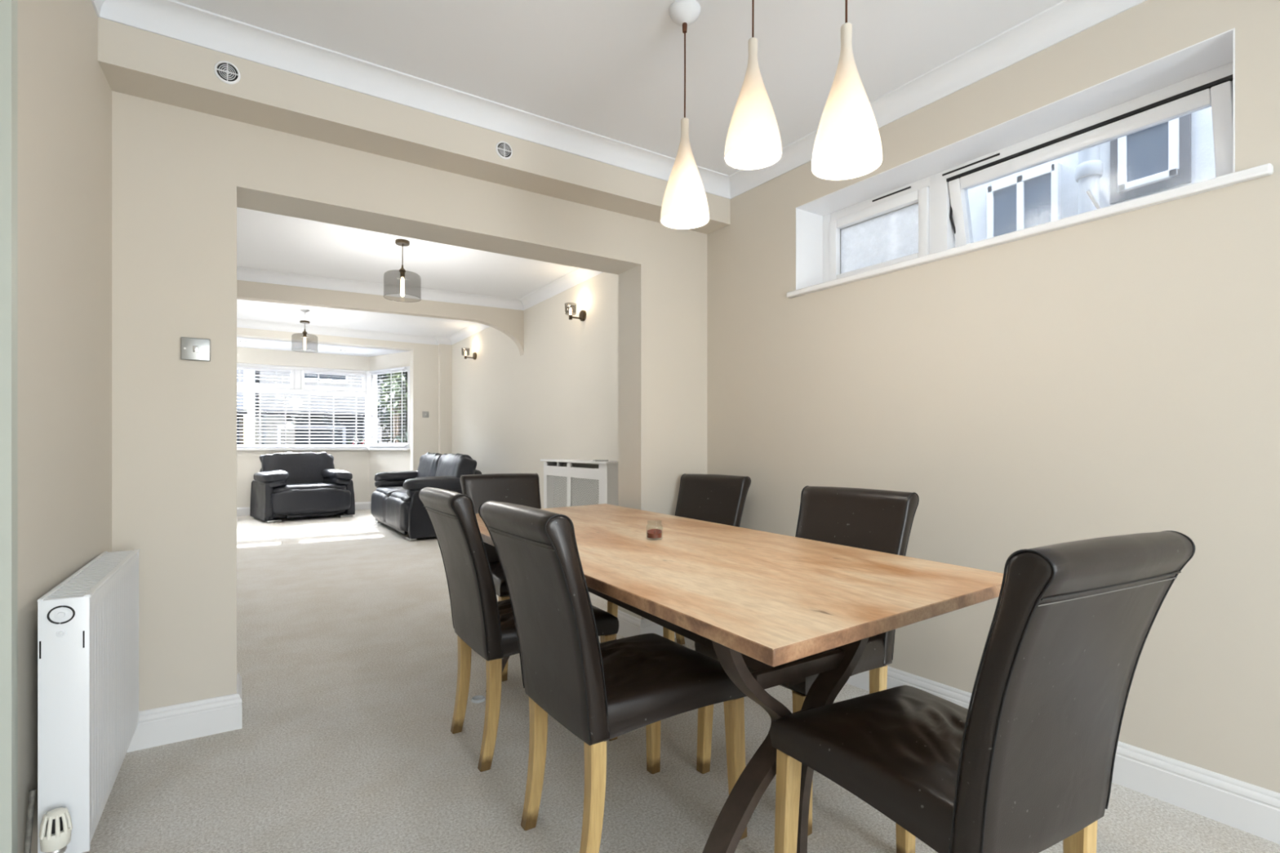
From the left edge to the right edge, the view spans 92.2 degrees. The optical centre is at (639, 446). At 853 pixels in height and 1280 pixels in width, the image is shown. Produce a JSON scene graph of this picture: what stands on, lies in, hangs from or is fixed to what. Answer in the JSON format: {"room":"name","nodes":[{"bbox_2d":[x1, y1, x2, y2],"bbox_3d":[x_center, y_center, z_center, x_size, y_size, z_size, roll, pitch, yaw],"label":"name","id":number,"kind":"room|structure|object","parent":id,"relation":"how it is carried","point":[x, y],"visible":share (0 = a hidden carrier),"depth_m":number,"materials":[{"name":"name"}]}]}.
{"room":"dining room","nodes":[
{"label":"dining room","id":0,"kind":"room"},
{"bbox_2d":[17,0,111,852],"bbox_3d":[-0.463,-0.203,-0.358,0.232,2.605,5.911,0,0,-31],"label":"wall","id":1,"kind":"structure","parent":0,"point":[64,94],"depth_m":1.68,"materials":[{"name":"beige paint"}]},
{"bbox_2d":[0,0,17,852],"bbox_3d":[-1.488,-0.152,1.326,0.204,2.505,0.045,0,0,-33],"label":"door frame","id":2,"kind":"structure","parent":1,"relation":"attached to","point":[8,8],"depth_m":1.36,"materials":[{"name":"grey paint"}]},
{"bbox_2d":[23,549,139,852],"bbox_3d":[-1.548,0.727,1.734,0.120,0.749,0.850,0,0,-32],"label":"radiator","id":3,"kind":"object","parent":1,"relation":"attached to","point":[88,623],"visible":1,"depth_m":1.46,"materials":[{"name":"white metal"}]},
{"bbox_2d":[37,549,139,601],"bbox_3d":[-1.556,0.355,1.770,0.094,0.007,0.775,0,0,-32],"label":"grille","id":4,"kind":"object","parent":3,"relation":"attached to","point":[89,581],"depth_m":1.66,"materials":[{"name":"white metal"}]},
{"bbox_2d":[213,61,240,84],"bbox_3d":[-1.491,-1.353,2.227,0.080,0.080,0.007,0,0,-33],"label":"air vent","id":5,"kind":"object","parent":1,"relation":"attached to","point":[227,73],"visible":1,"depth_m":2.23,"materials":[{"name":"white plastic"}]},
{"bbox_2d":[495,141,512,159],"bbox_3d":[-0.616,-1.346,2.795,0.080,0.080,0.007,0,0,-33],"label":"air vent","id":6,"kind":"object","parent":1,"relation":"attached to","point":[503,150],"visible":1,"depth_m":2.79,"materials":[{"name":"white plastic"}]},
{"bbox_2d":[236,337,408,356],"bbox_3d":[-5.438,-1.615,9.889,3.850,0.060,1.290,0,0,-33],"label":"ceiling","id":7,"kind":"structure","parent":0,"point":[263,344],"depth_m":9.89,"materials":[{"name":"white paint"}]},
{"bbox_2d":[236,346,409,507],"bbox_3d":[-5.433,-0.268,9.844,3.352,2.735,1.210,0,0,-33],"label":"wall","id":8,"kind":"structure","parent":0,"point":[363,464],"depth_m":10.45,"materials":[{"name":"white paint"}]},
{"bbox_2d":[236,362,366,448],"bbox_3d":[-5.727,-0.660,10.284,2.235,1.360,0.112,0,0,-33],"label":"window","id":9,"kind":"structure","parent":8,"relation":"in","point":[297,373],"depth_m":10.30,"materials":[{"name":"white plastic"}]},
{"bbox_2d":[236,367,290,386],"bbox_3d":[-6.153,-1.130,9.925,0.920,0.260,0.055,0,0,-33],"label":"window blind","id":10,"kind":"object","parent":9,"relation":"attached to","point":[239,369],"visible":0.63,"depth_m":9.94,"materials":[{"name":"white plastic"}]},
{"bbox_2d":[236,390,365,447],"bbox_3d":[-5.698,-0.445,10.244,2.100,0.910,0.055,0,0,-33],"label":"window blind","id":11,"kind":"object","parent":9,"relation":"attached to","point":[260,393],"visible":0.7,"depth_m":10.26,"materials":[{"name":"white plastic"}]},
{"bbox_2d":[304,371,364,389],"bbox_3d":[-5.218,-1.130,10.532,0.920,0.260,0.055,0,0,-33],"label":"window blind","id":12,"kind":"object","parent":9,"relation":"attached to","point":[305,372],"visible":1,"depth_m":10.51,"materials":[{"name":"white plastic"}]},
{"bbox_2d":[236,501,370,515],"bbox_3d":[-2.188,1.032,7.959,9.170,0.135,2.558,0,0,36],"label":"baseboard","id":13,"kind":"structure","parent":8,"relation":"attached to","point":[243,511],"depth_m":10.72,"materials":[{"name":"white paint"}]},
{"bbox_2d":[236,448,409,450],"bbox_3d":[-5.282,0.037,10.352,2.983,0.035,0.953,0,0,-11],"label":"sill","id":14,"kind":"structure","parent":8,"relation":"attached to","point":[237,449],"depth_m":10.24,"materials":[{"name":"white paint"}]},
{"bbox_2d":[366,365,409,448],"bbox_3d":[-4.297,-0.660,10.557,1.211,1.360,0.105,0,0,34],"label":"window","id":15,"kind":"structure","parent":8,"relation":"in","point":[371,432],"depth_m":10.80,"materials":[{"name":"white plastic"}]},
{"bbox_2d":[369,367,406,446],"bbox_3d":[-4.298,-0.660,10.493,1.001,1.320,0.055,0,0,34],"label":"window blind","id":16,"kind":"object","parent":15,"relation":"attached to","point":[399,368],"visible":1,"depth_m":10.43,"materials":[{"name":"white plastic"}]},
{"bbox_2d":[236,327,451,471],"bbox_3d":[-5.154,-0.347,9.131,4.800,2.895,0.370,0,0,-33],"label":"wall","id":17,"kind":"structure","parent":0,"point":[430,365],"depth_m":10.12,"materials":[{"name":"white paint"}]},
{"bbox_2d":[422,411,428,417],"bbox_3d":[-3.521,-0.531,10.119,0.100,0.100,0.012,0,0,-33],"label":"light switch","id":18,"kind":"object","parent":17,"relation":"attached to","point":[425,414],"visible":1,"depth_m":10.12,"materials":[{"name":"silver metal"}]},
{"bbox_2d":[236,280,524,355],"bbox_3d":[-3.472,-1.468,6.632,4.529,0.655,0.120,0,0,-28],"label":"wall","id":19,"kind":"structure","parent":0,"point":[508,322],"depth_m":6.91,"materials":[{"name":"beige paint"}]},
{"bbox_2d":[236,207,577,337],"bbox_3d":[-3.253,-1.825,6.111,5.200,0.060,7.527,0,0,-33],"label":"ceiling","id":20,"kind":"structure","parent":0,"point":[268,242],"depth_m":6.13,"materials":[{"name":"white paint"}]},
{"bbox_2d":[299,309,310,350],"bbox_3d":[-4.405,-1.528,8.097,0.308,0.535,0.308,0,0,-33],"label":"drum pendant","id":21,"kind":"object","parent":20,"relation":"hanging from","point":[304,333],"visible":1,"depth_m":8.08,"materials":[{"name":"white paint"}]},
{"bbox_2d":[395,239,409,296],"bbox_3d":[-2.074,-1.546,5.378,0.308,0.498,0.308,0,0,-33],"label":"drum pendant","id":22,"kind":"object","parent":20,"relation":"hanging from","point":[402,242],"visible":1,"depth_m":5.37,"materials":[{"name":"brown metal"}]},
{"bbox_2d":[111,90,706,711],"bbox_3d":[-1.135,-0.347,2.849,5.000,2.895,0.250,0,0,-33],"label":"wall","id":23,"kind":"structure","parent":0,"point":[180,176],"depth_m":2.38,"materials":[{"name":"beige paint"}]},
{"bbox_2d":[180,337,210,361],"bbox_3d":[-1.685,-0.370,2.336,0.092,0.086,0.012,0,0,-33],"label":"light switch","id":24,"kind":"object","parent":23,"relation":"attached to","point":[191,348],"visible":1,"depth_m":2.33,"materials":[{"name":"silver metal"}]},
{"bbox_2d":[126,609,675,752],"bbox_3d":[-0.812,1.032,3.059,2.739,0.135,0.286,0,0,-33],"label":"baseboard","id":25,"kind":"structure","parent":23,"relation":"attached to","point":[170,724],"depth_m":2.33,"materials":[{"name":"white paint"}]},
{"bbox_2d":[97,17,730,234],"bbox_3d":[-0.700,-1.391,2.863,2.784,0.229,0.200,0,0,-33],"label":"ceiling beam","id":26,"kind":"structure","parent":23,"relation":"attached to","point":[133,61],"depth_m":2.50,"materials":[{"name":"beige paint"}]},
{"bbox_2d":[451,271,617,508],"bbox_3d":[-1.198,-0.347,7.445,0.200,2.895,7.527,0,0,-33],"label":"wall","id":27,"kind":"structure","parent":0,"point":[511,411],"depth_m":7.14,"materials":[{"name":"white paint"}]},
{"bbox_2d":[236,266,603,345],"bbox_3d":[-3.080,-1.742,6.074,4.450,0.105,7.277,0,0,-33],"label":"trim","id":28,"kind":"structure","parent":27,"relation":"attached to","point":[579,275],"depth_m":7.13,"materials":[{"name":"white paint"}]},
{"bbox_2d":[464,351,476,359],"bbox_3d":[-2.543,-1.379,9.140,0.210,0.159,0.120,0,0,-33],"label":"wall sconce","id":29,"kind":"object","parent":27,"relation":"attached to","point":[474,354],"visible":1,"depth_m":9.14,"materials":[{"name":"brown metal"}]},
{"bbox_2d":[568,307,586,321],"bbox_3d":[-0.664,-1.363,6.246,0.210,0.159,0.120,0,0,-33],"label":"wall sconce","id":30,"kind":"object","parent":27,"relation":"attached to","point":[582,316],"visible":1,"depth_m":6.25,"materials":[{"name":"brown metal"}]},
{"bbox_2d":[173,0,1063,178],"bbox_3d":[0.646,-1.535,0.290,4.600,0.060,5.983,0,0,-33],"label":"ceiling","id":31,"kind":"structure","parent":0,"point":[614,69],"depth_m":2.30,"materials":[{"name":"white paint"}]},
{"bbox_2d":[660,31,709,229],"bbox_3d":[0.154,-1.141,2.120,0.168,0.727,0.168,0,0,-33],"label":"pendant light","id":32,"kind":"object","parent":31,"relation":"hanging from","point":[685,206],"visible":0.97,"depth_m":2.08,"materials":[{"name":"white glass"}]},
{"bbox_2d":[669,0,700,33],"bbox_3d":[0.154,-1.466,2.120,0.108,0.078,0.108,0,0,-33],"label":"ceiling rose","id":33,"kind":"object","parent":31,"relation":"attached to","point":[683,13],"visible":1,"depth_m":2.09,"materials":[{"name":"white paint"}]},
{"bbox_2d":[724,0,782,169],"bbox_3d":[0.336,-1.183,1.830,0.168,0.645,0.168,0,0,-33],"label":"pendant light","id":34,"kind":"object","parent":31,"relation":"hanging from","point":[753,141],"visible":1,"depth_m":1.79,"materials":[{"name":"white glass"}]},
{"bbox_2d":[811,0,882,180],"bbox_3d":[0.514,-1.103,1.535,0.168,0.805,0.168,0,0,-33],"label":"pendant light","id":35,"kind":"object","parent":31,"relation":"hanging from","point":[847,145],"visible":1,"depth_m":1.50,"materials":[{"name":"white glass"}]},
{"bbox_2d":[82,509,1279,852],"bbox_3d":[-1.612,1.150,4.319,6.400,0.100,15.400,0,0,-33],"label":"floor","id":36,"kind":"structure","parent":0,"point":[347,642],"depth_m":2.13,"materials":[{"name":"beige carpet"}]},
{"bbox_2d":[249,451,355,523],"bbox_3d":[-5.240,0.588,9.595,1.291,1.023,1.035,0,0,-44],"label":"armchair","id":37,"kind":"object","parent":36,"relation":"on","point":[287,485],"visible":1,"depth_m":9.39,"materials":[{"name":"black leather"}]},
{"bbox_2d":[257,480,287,488],"bbox_3d":[-5.518,0.540,9.232,0.295,0.137,0.733,0,0,-44],"label":"armrest","id":38,"kind":"object","parent":37,"relation":"on","point":[261,483],"depth_m":8.98,"materials":[{"name":"black leather"}]},
{"bbox_2d":[259,451,334,483],"bbox_3d":[-5.417,0.376,9.788,1.080,0.599,0.347,0,0,-44],"label":"cushion","id":39,"kind":"object","parent":37,"relation":"on","point":[304,467],"depth_m":9.70,"materials":[{"name":"black leather"}]},
{"bbox_2d":[273,482,346,492],"bbox_3d":[-5.153,0.714,9.503,1.101,0.299,0.677,0,0,-44],"label":"seat cushion","id":40,"kind":"object","parent":37,"relation":"on","point":[281,486],"depth_m":9.31,"materials":[{"name":"black leather"}]},
{"bbox_2d":[271,488,351,515],"bbox_3d":[-4.976,0.820,9.327,1.097,0.398,0.275,0,0,-44],"label":"cushion","id":41,"kind":"object","parent":37,"relation":"on","point":[284,501],"depth_m":9.21,"materials":[{"name":"black leather"}]},
{"bbox_2d":[323,477,351,484],"bbox_3d":[-4.876,0.542,9.874,0.293,0.139,0.750,0,0,-44],"label":"armrest","id":42,"kind":"object","parent":37,"relation":"on","point":[332,481],"depth_m":9.61,"materials":[{"name":"black leather"}]},
{"bbox_2d":[370,452,481,541],"bbox_3d":[-2.941,0.590,8.347,1.029,1.020,2.314,0,0,-33],"label":"sofa","id":43,"kind":"object","parent":36,"relation":"on","point":[395,503],"visible":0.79,"depth_m":7.62,"materials":[{"name":"black leather"}]},
{"bbox_2d":[370,490,387,522],"bbox_3d":[-3.541,0.820,8.582,0.275,0.398,1.086,0,0,-33],"label":"cushion","id":44,"kind":"object","parent":43,"relation":"on","point":[379,498],"depth_m":8.33,"materials":[{"name":"black leather"}]},
{"bbox_2d":[374,480,404,487],"bbox_3d":[-3.538,0.540,9.142,0.733,0.134,0.254,0,0,-33],"label":"armrest","id":45,"kind":"object","parent":43,"relation":"on","point":[378,483],"depth_m":8.94,"materials":[{"name":"black leather"}]},
{"bbox_2d":[375,485,407,497],"bbox_3d":[-3.334,0.714,8.721,0.678,0.300,1.087,0,0,-33],"label":"seat cushion","id":46,"kind":"object","parent":43,"relation":"on","point":[381,491],"depth_m":8.44,"materials":[{"name":"black leather"}]},
{"bbox_2d":[385,496,409,531],"bbox_3d":[-2.967,0.820,7.698,0.277,0.399,1.088,0,0,-33],"label":"cushion","id":47,"kind":"object","parent":43,"relation":"on","point":[397,508],"depth_m":7.36,"materials":[{"name":"black leather"}]},
{"bbox_2d":[391,490,411,503],"bbox_3d":[-2.763,0.715,7.831,0.678,0.298,1.101,0,0,-33],"label":"seat cushion","id":48,"kind":"object","parent":43,"relation":"on","point":[397,496],"depth_m":7.49,"materials":[{"name":"black leather"}]},
{"bbox_2d":[417,452,442,477],"bbox_3d":[-3.007,0.372,8.928,0.340,0.584,1.134,0,0,-33],"label":"cushion","id":49,"kind":"object","parent":43,"relation":"on","point":[428,465],"depth_m":8.75,"materials":[{"name":"black leather"}]},
{"bbox_2d":[406,489,456,497],"bbox_3d":[-2.441,0.541,7.482,0.748,0.136,0.252,0,0,-33],"label":"cushion","id":50,"kind":"object","parent":43,"relation":"on","point":[410,493],"depth_m":7.22,"materials":[{"name":"black leather"}]},
{"bbox_2d":[435,453,476,478],"bbox_3d":[-2.432,0.377,8.050,0.330,0.589,1.117,0,0,-33],"label":"cushion","id":51,"kind":"object","parent":43,"relation":"on","point":[451,465],"depth_m":7.72,"materials":[{"name":"black leather"}]},
{"bbox_2d":[459,473,541,681],"bbox_3d":[-0.638,0.626,3.268,0.463,0.948,0.630,0,0,-34],"label":"dining chair","id":52,"kind":"object","parent":36,"relation":"on","point":[522,489],"visible":0.27,"depth_m":3.41,"materials":[{"name":"brown leather"}]},
{"bbox_2d":[417,486,618,771],"bbox_3d":[-0.469,0.626,2.344,0.630,0.948,0.463,0,0,-33],"label":"dining chair","id":53,"kind":"object","parent":36,"relation":"on","point":[483,624],"visible":0.66,"depth_m":2.12,"materials":[{"name":"brown leather"}]},
{"bbox_2d":[540,458,617,508],"bbox_3d":[-0.583,0.617,6.084,0.250,0.967,1.420,0,0,-33],"label":"radiator cover","id":54,"kind":"object","parent":36,"relation":"on","point":[568,486],"visible":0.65,"depth_m":5.98,"materials":[{"name":"white paint"}]},
{"bbox_2d":[547,475,566,507],"bbox_3d":[-0.847,0.620,6.341,0.002,0.640,0.480,0,0,-33],"label":"grille","id":55,"kind":"object","parent":54,"relation":"attached to","point":[555,476],"depth_m":6.35,"materials":[{"name":"white metal"}]},
{"bbox_2d":[571,477,599,506],"bbox_3d":[-0.518,0.620,5.834,0.002,0.640,0.570,0,0,-33],"label":"grille","id":56,"kind":"object","parent":54,"relation":"attached to","point":[593,478],"depth_m":5.84,"materials":[{"name":"white metal"}]},
{"bbox_2d":[592,459,608,461],"bbox_3d":[-0.364,0.127,5.702,0.144,0.013,0.144,0,0,-33],"label":"coaster","id":57,"kind":"object","parent":54,"relation":"on","point":[593,460],"visible":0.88,"depth_m":5.64,"materials":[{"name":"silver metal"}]},
{"bbox_2d":[478,500,746,852],"bbox_3d":[-0.081,0.626,1.754,0.630,0.948,0.463,0,0,-34],"label":"dining chair","id":58,"kind":"object","parent":36,"relation":"on","point":[602,692],"visible":0.99,"depth_m":1.61,"materials":[{"name":"brown leather"}]},
{"bbox_2d":[607,473,751,644],"bbox_3d":[0.208,0.626,3.199,0.630,0.948,0.463,0,0,-43],"label":"dining chair","id":59,"kind":"object","parent":36,"relation":"on","point":[719,499],"visible":0.29,"depth_m":3.30,"materials":[{"name":"brown leather"}]},
{"bbox_2d":[475,503,1006,852],"bbox_3d":[0.010,0.720,2.361,1.087,0.760,2.459,0,0,-33],"label":"dining table","id":60,"kind":"object","parent":36,"relation":"on","point":[765,602],"visible":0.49,"depth_m":1.52,"materials":[{"name":"brown wood"}]},
{"bbox_2d":[646,528,662,537],"bbox_3d":[0.053,0.305,2.265,0.062,0.068,0.062,0,0,-33],"label":"candle jar","id":61,"kind":"object","parent":60,"relation":"on","point":[651,533],"visible":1,"depth_m":2.26,"materials":[{"name":"clear glass"}]},
{"bbox_2d":[694,485,919,835],"bbox_3d":[0.577,0.626,2.104,0.630,0.948,0.463,0,0,-37],"label":"dining chair","id":62,"kind":"object","parent":36,"relation":"on","point":[870,519],"visible":0.27,"depth_m":2.11,"materials":[{"name":"brown leather"}]},
{"bbox_2d":[769,530,1195,852],"bbox_3d":[0.657,0.626,1.279,0.463,0.948,0.630,0,0,-28],"label":"dining chair","id":63,"kind":"object","parent":36,"relation":"on","point":[1028,768],"visible":1,"depth_m":1.08,"materials":[{"name":"brown leather"}]},
{"bbox_2d":[706,0,1279,793],"bbox_3d":[2.191,-0.203,1.365,0.270,2.605,5.914,0,0,-35],"label":"wall","id":64,"kind":"structure","parent":0,"point":[1118,375],"depth_m":2.12,"materials":[{"name":"beige paint"}]},
{"bbox_2d":[90,0,1147,199],"bbox_3d":[0.897,-1.462,0.513,3.003,0.085,5.483,0,0,-33],"label":"trim coving","id":65,"kind":"structure","parent":64,"relation":"attached to","point":[171,19],"depth_m":2.43,"materials":[{"name":"white paint"}]},
{"bbox_2d":[795,27,1235,289],"bbox_3d":[1.346,-1.003,2.519,0.201,0.430,1.647,0,0,-35],"label":"trim reveal","id":66,"kind":"structure","parent":64,"relation":"attached to","point":[1218,51],"depth_m":2.37,"materials":[{"name":"white paint"}]},
{"bbox_2d":[822,62,1232,282],"bbox_3d":[1.482,-1.003,2.610,0.149,0.430,1.641,0,0,-35],"label":"window","id":67,"kind":"structure","parent":64,"relation":"in","point":[940,200],"depth_m":2.67,"materials":[{"name":"white plastic"}]},
{"bbox_2d":[786,163,1273,297],"bbox_3d":[1.348,-0.776,2.498,0.242,0.028,1.756,0,0,-35],"label":"sill","id":68,"kind":"structure","parent":64,"relation":"attached to","point":[1229,180],"depth_m":2.12,"materials":[{"name":"white paint"}]},
{"bbox_2d":[845,666,1279,844],"bbox_3d":[2.019,1.032,1.360,0.018,0.135,5.686,0,0,-35],"label":"baseboard","id":69,"kind":"structure","parent":64,"relation":"attached to","point":[1255,810],"depth_m":1.87,"materials":[{"name":"white paint"}]},
{"bbox_3d":[1.500,1.170,3.657,1.100,0.100,10.500,0,0,-33],"label":"ground","id":70,"kind":"structure","parent":0,"visible":0},
{"bbox_2d":[844,106,1215,271],"bbox_3d":[2.069,-1.150,4.026,0.345,4.700,10.500,0,0,-33],"label":"house","id":71,"kind":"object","parent":70,"relation":"on","point":[1177,153],"visible":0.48,"depth_m":3.19,"materials":[{"name":"grey paint"}]},
{"bbox_2d":[1075,145,1103,213],"bbox_3d":[2.342,-1.100,3.214,0.120,4.400,0.120,0,0,-33],"label":"drain pipe","id":72,"kind":"object","parent":71,"relation":"attached to","point":[1089,171],"visible":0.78,"depth_m":3.18,"materials":[{"name":"grey plastic"}]},
{"label":"outside","id":73,"kind":"structure","parent":0,"visible":0},
{"bbox_3d":[-15.467,1.500,33.000,70.000,0.100,47.800,0,0,-33],"label":"ground","id":74,"kind":"structure","parent":73,"visible":0},
{"bbox_2d":[236,369,247,444],"bbox_3d":[-18.226,-2.750,21.550,7.700,8.400,8.800,0,0,-33],"label":"house","id":75,"kind":"structure","parent":74,"relation":"on","point":[239,397],"depth_m":20.17,"materials":[{"name":"grey"}]},
{"bbox_2d":[254,370,407,444],"bbox_3d":[-11.831,-2.750,25.703,7.450,8.400,8.800,0,0,-33],"label":"house","id":76,"kind":"structure","parent":74,"relation":"on","point":[276,429],"depth_m":21.35,"materials":[{"name":"grey"}]},
{"bbox_2d":[342,433,381,444],"bbox_3d":[-6.126,0.583,13.437,0.950,1.749,0.936,0,0,15],"label":"shrub","id":77,"kind":"object","parent":74,"relation":"on","point":[354,436],"visible":0.05,"depth_m":13.43,"materials":[{"name":"green plant"}]},
{"bbox_2d":[377,372,407,443],"bbox_3d":[-5.117,-0.084,12.922,0.905,3.070,0.876,0,0,-33],"label":"tree","id":78,"kind":"object","parent":74,"relation":"on","point":[395,407],"visible":0.65,"depth_m":12.84,"materials":[{"name":"green plant"}]},
{"bbox_2d":[377,371,407,443],"bbox_3d":[-5.183,-0.987,14.956,2.644,4.899,2.657,0,0,-33],"label":"tree","id":79,"kind":"object","parent":74,"relation":"on","point":[387,420],"visible":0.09,"depth_m":14.34,"materials":[{"name":"green plant"}]},
{"bbox_2d":[393,430,407,443],"bbox_3d":[-4.579,0.555,12.401,0.945,1.802,0.887,0,0,-33],"label":"shrub","id":80,"kind":"object","parent":74,"relation":"on","point":[404,437],"visible":0.02,"depth_m":12.35,"materials":[{"name":"green plant"}]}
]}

